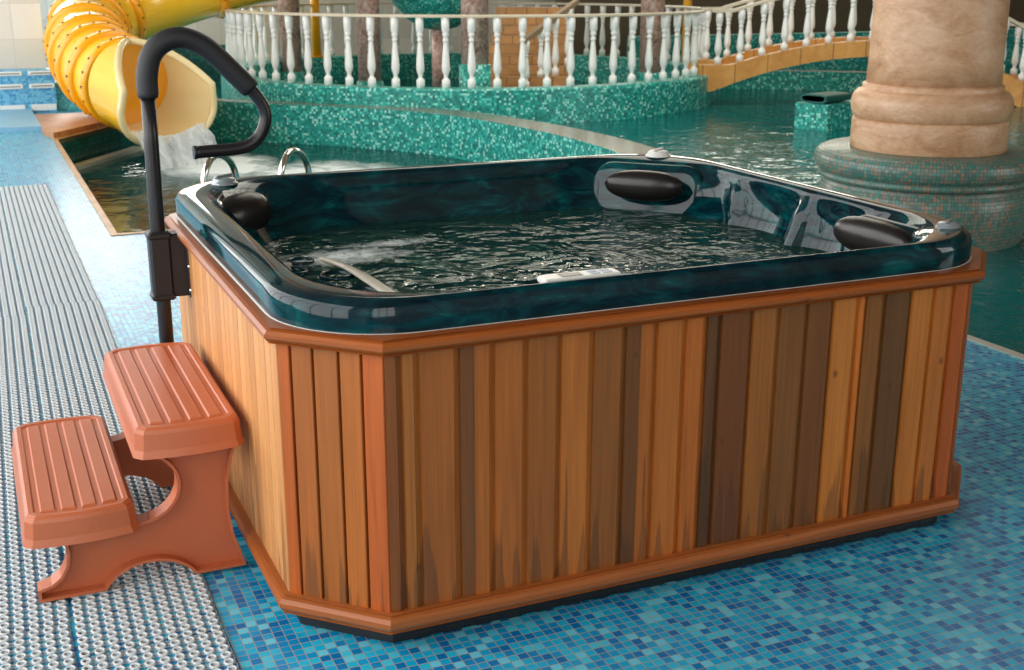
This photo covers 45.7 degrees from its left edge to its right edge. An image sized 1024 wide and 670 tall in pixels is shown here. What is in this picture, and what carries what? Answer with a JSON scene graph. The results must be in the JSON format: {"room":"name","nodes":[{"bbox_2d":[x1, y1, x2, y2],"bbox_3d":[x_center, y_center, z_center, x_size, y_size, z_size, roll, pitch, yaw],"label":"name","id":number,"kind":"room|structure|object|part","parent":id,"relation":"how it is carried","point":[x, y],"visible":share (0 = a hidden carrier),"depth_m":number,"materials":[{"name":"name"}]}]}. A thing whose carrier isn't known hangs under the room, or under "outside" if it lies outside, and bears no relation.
{"room":"indoor water park","nodes":[
{"label":"indoor water park","id":0,"kind":"room"},
{"bbox_2d":[0,108,41,132],"bbox_3d":[-7.022,-2.237,13.033,3.600,0.050,1.920,-7,18,-23],"label":"step","id":1,"kind":"structure","parent":0,"point":[11,120],"depth_m":13.28,"materials":[{"name":"blue tile"}]},
{"bbox_2d":[0,0,45,68],"bbox_3d":[-7.460,-5.364,13.465,3.840,5.800,0.180,-7,18,-23],"label":"wall","id":2,"kind":"structure","parent":0,"point":[21,32],"depth_m":14.61,"materials":[{"name":"beige tile"}]},
{"bbox_2d":[0,68,79,112],"bbox_3d":[-7.323,-2.946,14.634,4.450,0.500,1.500,-7,18,-23],"label":"wall","id":3,"kind":"structure","parent":0,"point":[26,96],"depth_m":14.53,"materials":[{"name":"blue tile"}]},
{"bbox_2d":[0,71,21,75],"bbox_3d":[-5.943,-3.085,14.360,0.285,0.050,0.022,-7,18,-23],"label":"air vent","id":4,"kind":"object","parent":3,"relation":"in","point":[15,73],"visible":1,"depth_m":14.36,"materials":[{"name":"white paint"}]},
{"bbox_2d":[0,84,22,89],"bbox_3d":[-5.943,-2.940,14.403,0.285,0.055,0.022,-7,18,-23],"label":"air vent","id":5,"kind":"object","parent":3,"relation":"in","point":[9,86],"visible":1,"depth_m":14.40,"materials":[{"name":"white paint"}]},
{"bbox_2d":[0,105,25,109],"bbox_3d":[-5.944,-2.696,14.476,0.285,0.075,0.020,-7,18,-23],"label":"air vent","id":6,"kind":"object","parent":3,"relation":"in","point":[7,107],"visible":0.52,"depth_m":14.46,"materials":[{"name":"white paint"}]},
{"bbox_2d":[28,71,51,74],"bbox_3d":[-5.621,-3.124,14.496,0.285,0.050,0.022,-7,18,-23],"label":"air vent","id":7,"kind":"object","parent":3,"relation":"in","point":[29,72],"visible":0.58,"depth_m":14.48,"materials":[{"name":"white paint"}]},
{"bbox_2d":[29,83,54,88],"bbox_3d":[-5.621,-2.979,14.539,0.285,0.055,0.022,-7,18,-23],"label":"air vent","id":8,"kind":"object","parent":3,"relation":"in","point":[42,85],"visible":1,"depth_m":14.53,"materials":[{"name":"white metal"}]},
{"bbox_2d":[31,104,56,110],"bbox_3d":[-5.622,-2.736,14.612,0.285,0.075,0.020,-7,18,-23],"label":"air vent","id":9,"kind":"object","parent":3,"relation":"in","point":[36,107],"visible":0.95,"depth_m":14.60,"materials":[{"name":"white paint"}]},
{"bbox_2d":[173,44,225,84],"bbox_3d":[-4.990,-3.518,18.958,1.400,1.950,0.300,-7,18,-23],"label":"wall","id":10,"kind":"structure","parent":0,"point":[194,58],"depth_m":18.71,"materials":[{"name":"teal tile"}]},
{"bbox_2d":[39,0,555,67],"bbox_3d":[0.491,-7.812,24.252,27.700,7.200,0.200,-7,18,-23],"label":"wall","id":11,"kind":"structure","parent":0,"point":[214,27],"depth_m":23.08,"materials":[{"name":"beige paint"}]},
{"bbox_2d":[209,98,671,161],"bbox_3d":[-1.008,-1.454,12.723,2.088,1.550,8.576,-12,21,-36],"label":"wall","id":12,"kind":"structure","parent":0,"point":[465,135],"depth_m":13.45,"materials":[{"name":"teal tile"}]},
{"bbox_2d":[221,53,713,122],"bbox_3d":[-0.603,-2.911,17.292,6.800,1.750,6.800,-7,18,-23],"label":"wall","id":13,"kind":"structure","parent":0,"point":[641,99],"depth_m":14.36,"materials":[{"name":"teal tile"}]},
{"bbox_2d":[310,0,323,57],"bbox_3d":[-3.055,-4.937,18.879,0.240,1.220,0.240,-7,18,-23],"label":"post","id":14,"kind":"object","parent":13,"relation":"on","point":[315,20],"visible":0.82,"depth_m":18.89,"materials":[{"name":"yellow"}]},
{"bbox_2d":[224,2,705,88],"bbox_3d":[-0.600,-4.141,16.927,6.639,0.815,6.639,-7,18,-23],"label":"balustrade","id":15,"kind":"object","parent":13,"relation":"on","point":[236,46],"visible":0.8,"depth_m":14.49,"materials":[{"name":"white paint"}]},
{"bbox_3d":[-0.599,-4.517,16.816,6.639,0.030,6.639,-7,18,-23],"label":"handrail","id":16,"kind":"part","parent":15,"relation":"part of","materials":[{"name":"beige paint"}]},
{"bbox_2d":[688,36,1023,106],"bbox_3d":[4.808,-3.441,16.410,4.751,1.090,1.150,0,16,0],"label":"footbridge","id":17,"kind":"object","parent":13,"relation":"on","point":[730,71],"visible":0.44,"depth_m":15.81,"materials":[{"name":"stone"}]},
{"bbox_2d":[700,0,1023,74],"bbox_3d":[4.835,-4.196,16.703,4.500,1.210,0.100,0,16,0],"label":"balustrade","id":18,"kind":"object","parent":17,"relation":"on","point":[708,10],"visible":0.46,"depth_m":16.67,"materials":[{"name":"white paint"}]},
{"bbox_3d":[4.836,-4.512,16.610,4.500,0.550,0.100,0,16,0],"label":"handrail","id":19,"kind":"part","parent":18,"relation":"part of","materials":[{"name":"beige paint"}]},
{"bbox_2d":[712,0,1023,80],"bbox_3d":[4.833,-3.914,15.754,4.500,1.210,0.100,0,16,0],"label":"balustrade","id":20,"kind":"object","parent":17,"relation":"on","point":[741,10],"visible":0.5,"depth_m":15.71,"materials":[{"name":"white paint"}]},
{"bbox_3d":[4.833,-4.231,15.660,4.500,0.550,0.100,0,16,0],"label":"handrail","id":21,"kind":"part","parent":20,"relation":"part of","materials":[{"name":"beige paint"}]},
{"bbox_2d":[0,109,1023,669],"bbox_3d":[-3.401,-0.409,9.439,7.030,1.400,26.500,-7,18,-23],"label":"floor","id":22,"kind":"structure","parent":0,"point":[948,593],"depth_m":3.22,"materials":[{"name":"blue tile"}]},
{"bbox_2d":[35,112,105,138],"bbox_3d":[-4.420,-2.321,13.316,1.400,0.060,1.880,-7,18,-23],"label":"stone slab","id":23,"kind":"object","parent":22,"relation":"on","point":[57,125],"visible":0.53,"depth_m":13.03,"materials":[{"name":"brown stone"}]},
{"bbox_2d":[43,0,277,145],"bbox_3d":[-3.277,-4.883,17.105,3.102,3.055,11.102,5,17,17],"label":"water slide","id":24,"kind":"object","parent":23,"relation":"on","point":[92,48],"visible":0.94,"depth_m":13.02,"materials":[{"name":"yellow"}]},
{"bbox_2d":[51,126,110,142],"bbox_3d":[-4.467,-2.165,12.957,0.070,0.046,1.601,3,17,8],"label":"trim","id":25,"kind":"structure","parent":22,"relation":"attached to","point":[103,127],"depth_m":12.65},
{"bbox_2d":[53,139,117,235],"bbox_3d":[-3.549,-1.275,9.957,0.045,0.046,5.080,-7,18,-23],"label":"trim","id":26,"kind":"structure","parent":22,"relation":"on","point":[95,204],"depth_m":9.21,"materials":[{"name":"beige stone"}]},
{"bbox_2d":[74,146,142,169],"bbox_3d":[-4.316,-1.864,12.973,0.120,0.100,1.492,3,17,8],"label":"trim","id":27,"kind":"structure","parent":22,"relation":"attached to","point":[110,156],"depth_m":12.89,"materials":[{"name":"grey stone"}]},
{"bbox_2d":[0,184,238,669],"bbox_3d":[-2.438,-0.137,6.047,0.751,0.009,7.741,-7,18,-22],"label":"mat","id":28,"kind":"object","parent":22,"relation":"on","point":[119,600],"depth_m":4.20,"materials":[{"name":"grey plastic"}]},
{"bbox_2d":[11,342,245,602],"bbox_3d":[-1.141,0.363,3.548,0.582,0.450,0.822,-7,18,-23],"label":"step stool","id":29,"kind":"object","parent":22,"relation":"on","point":[180,430],"visible":1,"depth_m":3.32,"materials":[{"name":"plastic"}]},
{"bbox_3d":[-1.001,0.487,3.264,0.543,0.372,0.055,-7,18,-23],"label":"panel","id":30,"kind":"part","parent":29,"relation":"part of","materials":[{"name":"plastic"}]},
{"bbox_3d":[-1.260,0.321,3.826,0.543,0.372,0.055,-7,18,-23],"label":"panel","id":31,"kind":"part","parent":29,"relation":"part of","materials":[{"name":"plastic"}]},
{"bbox_2d":[118,229,171,235],"bbox_3d":[-1.050,-0.802,8.380,3.200,0.046,0.050,-7,18,-23],"label":"trim","id":32,"kind":"structure","parent":22,"relation":"attached to","point":[141,232],"depth_m":7.77,"materials":[{"name":"beige stone"}]},
{"bbox_2d":[200,148,311,182],"bbox_3d":[-1.696,-0.669,8.241,0.838,1.188,0.403,-7,18,-23],"label":"pool ladder","id":33,"kind":"object","parent":22,"relation":"on","point":[205,171],"visible":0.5,"depth_m":8.04,"materials":[{"name":"silver metal"}]},
{"bbox_3d":[-1.915,-0.639,8.135,0.055,1.188,0.496,5,17,16],"label":"handrail","id":34,"kind":"part","parent":33,"relation":"part of","materials":[{"name":"silver metal"}]},
{"bbox_3d":[-1.458,-0.695,8.329,0.055,1.188,0.496,5,17,16],"label":"handrail","id":35,"kind":"part","parent":33,"relation":"part of","materials":[{"name":"silver metal"}]},
{"bbox_2d":[78,138,472,232],"bbox_3d":[-2.120,-1.602,12.069,4.280,0.001,7.900,-7,18,-23],"label":"pool water","id":36,"kind":"object","parent":22,"relation":"in","point":[119,185],"visible":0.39,"depth_m":12.37,"materials":[{"name":"green liquid"}]},
{"bbox_2d":[132,123,221,169],"bbox_3d":[-3.398,-1.937,12.534,0.418,0.414,0.968,13,21,36],"label":"waterfall","id":37,"kind":"object","parent":36,"relation":"on","point":[182,143],"visible":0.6,"depth_m":12.64,"materials":[{"name":"liquid"}]},
{"bbox_2d":[164,147,986,642],"bbox_3d":[0.105,-0.016,4.066,2.206,0.913,2.038,-7,18,-23],"label":"hot tub","id":38,"kind":"object","parent":22,"relation":"on","point":[411,463],"visible":1,"depth_m":3.21,"materials":[{"name":"brown wood"}]},
{"bbox_2d":[136,27,271,342],"bbox_3d":[-0.985,-0.281,4.029,0.430,1.438,0.086,-7,18,-23],"label":"grab rail","id":39,"kind":"object","parent":38,"relation":"attached to","point":[168,259],"visible":0.95,"depth_m":3.90,"materials":[{"name":"black metal"}]},
{"bbox_3d":[-1.147,-0.159,3.994,0.051,1.223,0.047,-7,18,-23],"label":"post","id":40,"kind":"part","parent":39,"relation":"part of","materials":[{"name":"black metal"}]},
{"bbox_3d":[-1.070,-0.239,4.006,0.012,0.220,0.080,-7,18,-23],"label":"mounting plate","id":41,"kind":"part","parent":39,"relation":"part of","materials":[{"name":"black metal"}]},
{"bbox_3d":[-1.026,-0.567,4.328,0.012,0.009,0.080,10,19,30],"label":"handle","id":42,"kind":"part","parent":38,"relation":"part of","materials":[{"name":"silver metal"}]},
{"bbox_3d":[-1.026,-0.551,4.333,0.097,0.027,0.097,-7,18,-23],"label":"diverter knob","id":43,"kind":"part","parent":38,"relation":"part of","materials":[{"name":"silver metal"}]},
{"bbox_3d":[-0.849,0.139,3.631,0.030,0.690,1.507,-7,18,-23],"label":"panel","id":44,"kind":"part","parent":38,"relation":"part of","materials":[{"name":"brown wood"}]},
{"bbox_3d":[-0.702,-0.193,3.710,0.060,0.052,0.060,-7,18,-23],"label":"valve knob","id":45,"kind":"part","parent":38,"relation":"part of","materials":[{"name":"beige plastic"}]},
{"bbox_3d":[-0.421,0.347,2.929,0.285,0.690,0.030,6,18,20],"label":"corner panel","id":46,"kind":"part","parent":38,"relation":"part of","materials":[{"name":"brown wood"}]},
{"bbox_3d":[-0.254,-0.294,4.456,0.800,0.144,0.560,-7,18,-23],"label":"lounge seat","id":47,"kind":"part","parent":38,"relation":"part of","materials":[{"name":"teal plastic"}]},
{"bbox_2d":[263,209,816,291],"bbox_3d":[0.143,-0.239,3.998,1.866,0.001,1.700,-7,18,-23],"label":"water","id":48,"kind":"object","parent":38,"relation":"in","point":[332,254],"visible":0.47,"depth_m":4.25,"materials":[{"name":"liquid"}]},
{"bbox_3d":[0.106,-0.330,3.973,2.206,0.038,2.038,-7,18,-23],"label":"trim","id":49,"kind":"part","parent":38,"relation":"part of","materials":[{"name":"brown wood"}]},
{"bbox_3d":[0.167,-0.144,3.014,0.210,0.017,0.052,-7,18,-23],"label":"control panel","id":50,"kind":"part","parent":38,"relation":"part of","materials":[{"name":"white plastic"}]},
{"bbox_3d":[0.104,0.343,4.172,2.206,0.048,2.038,-7,18,-23],"label":"trim","id":51,"kind":"part","parent":38,"relation":"part of","materials":[{"name":"brown wood"}]},
{"bbox_3d":[0.602,-0.750,5.011,0.104,0.025,0.104,-7,18,-23],"label":"diverter knob","id":52,"kind":"part","parent":38,"relation":"part of","materials":[{"name":"white plastic"}]},
{"bbox_3d":[0.506,0.266,3.211,1.750,0.690,0.010,-7,18,-23],"label":"panel","id":53,"kind":"part","parent":38,"relation":"part of","materials":[{"name":"brown wood"}]},
{"bbox_3d":[1.297,-0.327,3.610,0.078,0.021,0.078,-7,18,-23],"label":"diverter knob","id":54,"kind":"part","parent":38,"relation":"part of","materials":[{"name":"silver metal"}]},
{"bbox_3d":[1.345,0.131,3.674,0.030,0.690,0.275,6,18,20],"label":"corner panel","id":55,"kind":"part","parent":38,"relation":"part of","materials":[{"name":"brown wood"}]},
{"bbox_2d":[967,334,1023,359],"bbox_3d":[2.841,0.515,3.978,0.050,0.056,11.400,-7,18,-23],"label":"trim","id":56,"kind":"structure","parent":22,"relation":"attached to","point":[969,337],"depth_m":5.43,"materials":[{"name":"beige stone"}]},
{"bbox_2d":[215,65,1023,353],"bbox_3d":[8.298,-2.474,14.209,22.400,0.001,26.500,-7,18,-23],"label":"pool water","id":57,"kind":"object","parent":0,"point":[749,129],"visible":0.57,"depth_m":12.64,"materials":[{"name":"green liquid"}]},
{"bbox_2d":[556,0,1023,56],"bbox_3d":[7.209,-6.684,26.652,13.800,3.700,0.200,-7,18,-23],"label":"wall","id":58,"kind":"structure","parent":0,"point":[864,7],"depth_m":25.42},
{"bbox_2d":[720,69,866,90],"bbox_3d":[4.376,-3.187,18.487,3.572,1.620,0.493,4,17,12],"label":"wall","id":59,"kind":"structure","parent":0,"point":[829,80],"depth_m":18.19,"materials":[{"name":"teal tile"}]},
{"bbox_2d":[627,28,1023,70],"bbox_3d":[8.567,-4.789,23.223,14.400,2.020,0.300,-7,18,-23],"label":"wall","id":60,"kind":"structure","parent":0,"point":[856,63],"depth_m":21.58,"materials":[{"name":"teal tile"}]},
{"bbox_3d":[5.916,-0.791,13.613,27.600,0.200,26.700,-7,18,-23],"label":"floor","id":61,"kind":"structure","parent":0,"visible":0},
{"bbox_2d":[681,0,691,61],"bbox_3d":[2.782,-4.801,19.382,0.240,4.200,0.240,-7,18,-23],"label":"post","id":62,"kind":"object","parent":61,"relation":"on","point":[685,2],"visible":0.1,"depth_m":19.32,"materials":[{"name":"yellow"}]},
{"bbox_2d":[794,91,852,130],"bbox_3d":[3.777,-1.944,14.079,1.250,1.738,0.425,-15,22,-41],"label":"block","id":63,"kind":"object","parent":61,"relation":"on","point":[829,110],"visible":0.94,"depth_m":13.51,"materials":[{"name":"teal tile"}]},
{"bbox_3d":[3.517,-2.663,13.615,0.500,0.096,0.340,-15,22,-41],"label":"spout","id":64,"kind":"part","parent":63,"relation":"part of","materials":[{"name":"teal plastic"}]},
{"bbox_2d":[814,0,1023,251],"bbox_3d":[2.723,-2.893,7.483,1.432,7.100,1.432,-7,18,-23],"label":"stone column","id":65,"kind":"structure","parent":61,"relation":"on","point":[932,111],"depth_m":7.48,"materials":[{"name":"stone"}]},
{"label":"floor","id":66,"kind":"structure","parent":0,"visible":0},
{"bbox_2d":[278,0,304,81],"bbox_3d":[-3.302,-6.499,17.538,0.370,5.920,0.370,-7,18,-23],"label":"granite pillar","id":67,"kind":"structure","parent":66,"relation":"on","point":[283,5],"depth_m":18.05,"materials":[{"name":"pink stone"}]},
{"bbox_2d":[356,0,383,85],"bbox_3d":[-2.055,-6.299,16.871,0.390,5.920,0.390,-7,18,-23],"label":"granite pillar","id":68,"kind":"structure","parent":66,"relation":"on","point":[362,6],"depth_m":17.37,"materials":[{"name":"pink stone"}]},
{"bbox_2d":[391,0,460,86],"bbox_3d":[-1.119,-4.552,18.550,1.680,1.620,1.680,-7,18,-23],"label":"fountain","id":69,"kind":"object","parent":66,"relation":"on","point":[426,7],"visible":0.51,"depth_m":18.08,"materials":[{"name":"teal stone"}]},
{"bbox_2d":[391,0,460,29],"bbox_3d":[-1.119,-4.993,18.420,1.680,0.700,1.680,-7,18,-23],"label":"bowl","id":70,"kind":"object","parent":69,"relation":"on","point":[426,7],"depth_m":17.93,"materials":[{"name":"teal tile"}]},
{"bbox_3d":[-1.120,-4.216,18.650,0.220,0.920,0.220,-7,18,-23],"label":"stem","id":71,"kind":"part","parent":69,"relation":"part of","materials":[{"name":"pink stone"}]},
{"bbox_2d":[459,0,490,86],"bbox_3d":[-0.450,-5.522,14.260,0.396,5.920,0.396,-7,18,-23],"label":"granite pillar","id":72,"kind":"structure","parent":66,"relation":"on","point":[482,75],"depth_m":14.73,"materials":[{"name":"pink stone"}]},
{"bbox_2d":[489,7,567,86],"bbox_3d":[0.247,-3.851,16.821,1.100,1.264,2.700,1,17,3],"label":"pillar","id":73,"kind":"structure","parent":66,"relation":"on","point":[509,38],"depth_m":16.66,"materials":[{"name":"brick"}]},
{"bbox_2d":[520,0,579,86],"bbox_3d":[0.502,-3.831,15.925,0.096,1.095,1.158,13,21,37],"label":"balustrade","id":74,"kind":"object","parent":73,"relation":"on","point":[567,9],"visible":0.62,"depth_m":15.90,"materials":[{"name":"white paint"}]},
{"bbox_3d":[0.503,-4.095,15.847,0.080,0.545,1.158,13,21,37],"label":"handrail","id":75,"kind":"part","parent":74,"relation":"part of","materials":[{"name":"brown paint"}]},
{"bbox_2d":[636,0,664,81],"bbox_3d":[1.944,-6.115,16.280,0.390,5.920,0.390,-7,18,-23],"label":"granite pillar","id":76,"kind":"structure","parent":66,"relation":"on","point":[647,6],"depth_m":16.75,"materials":[{"name":"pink stone"}]}
]}

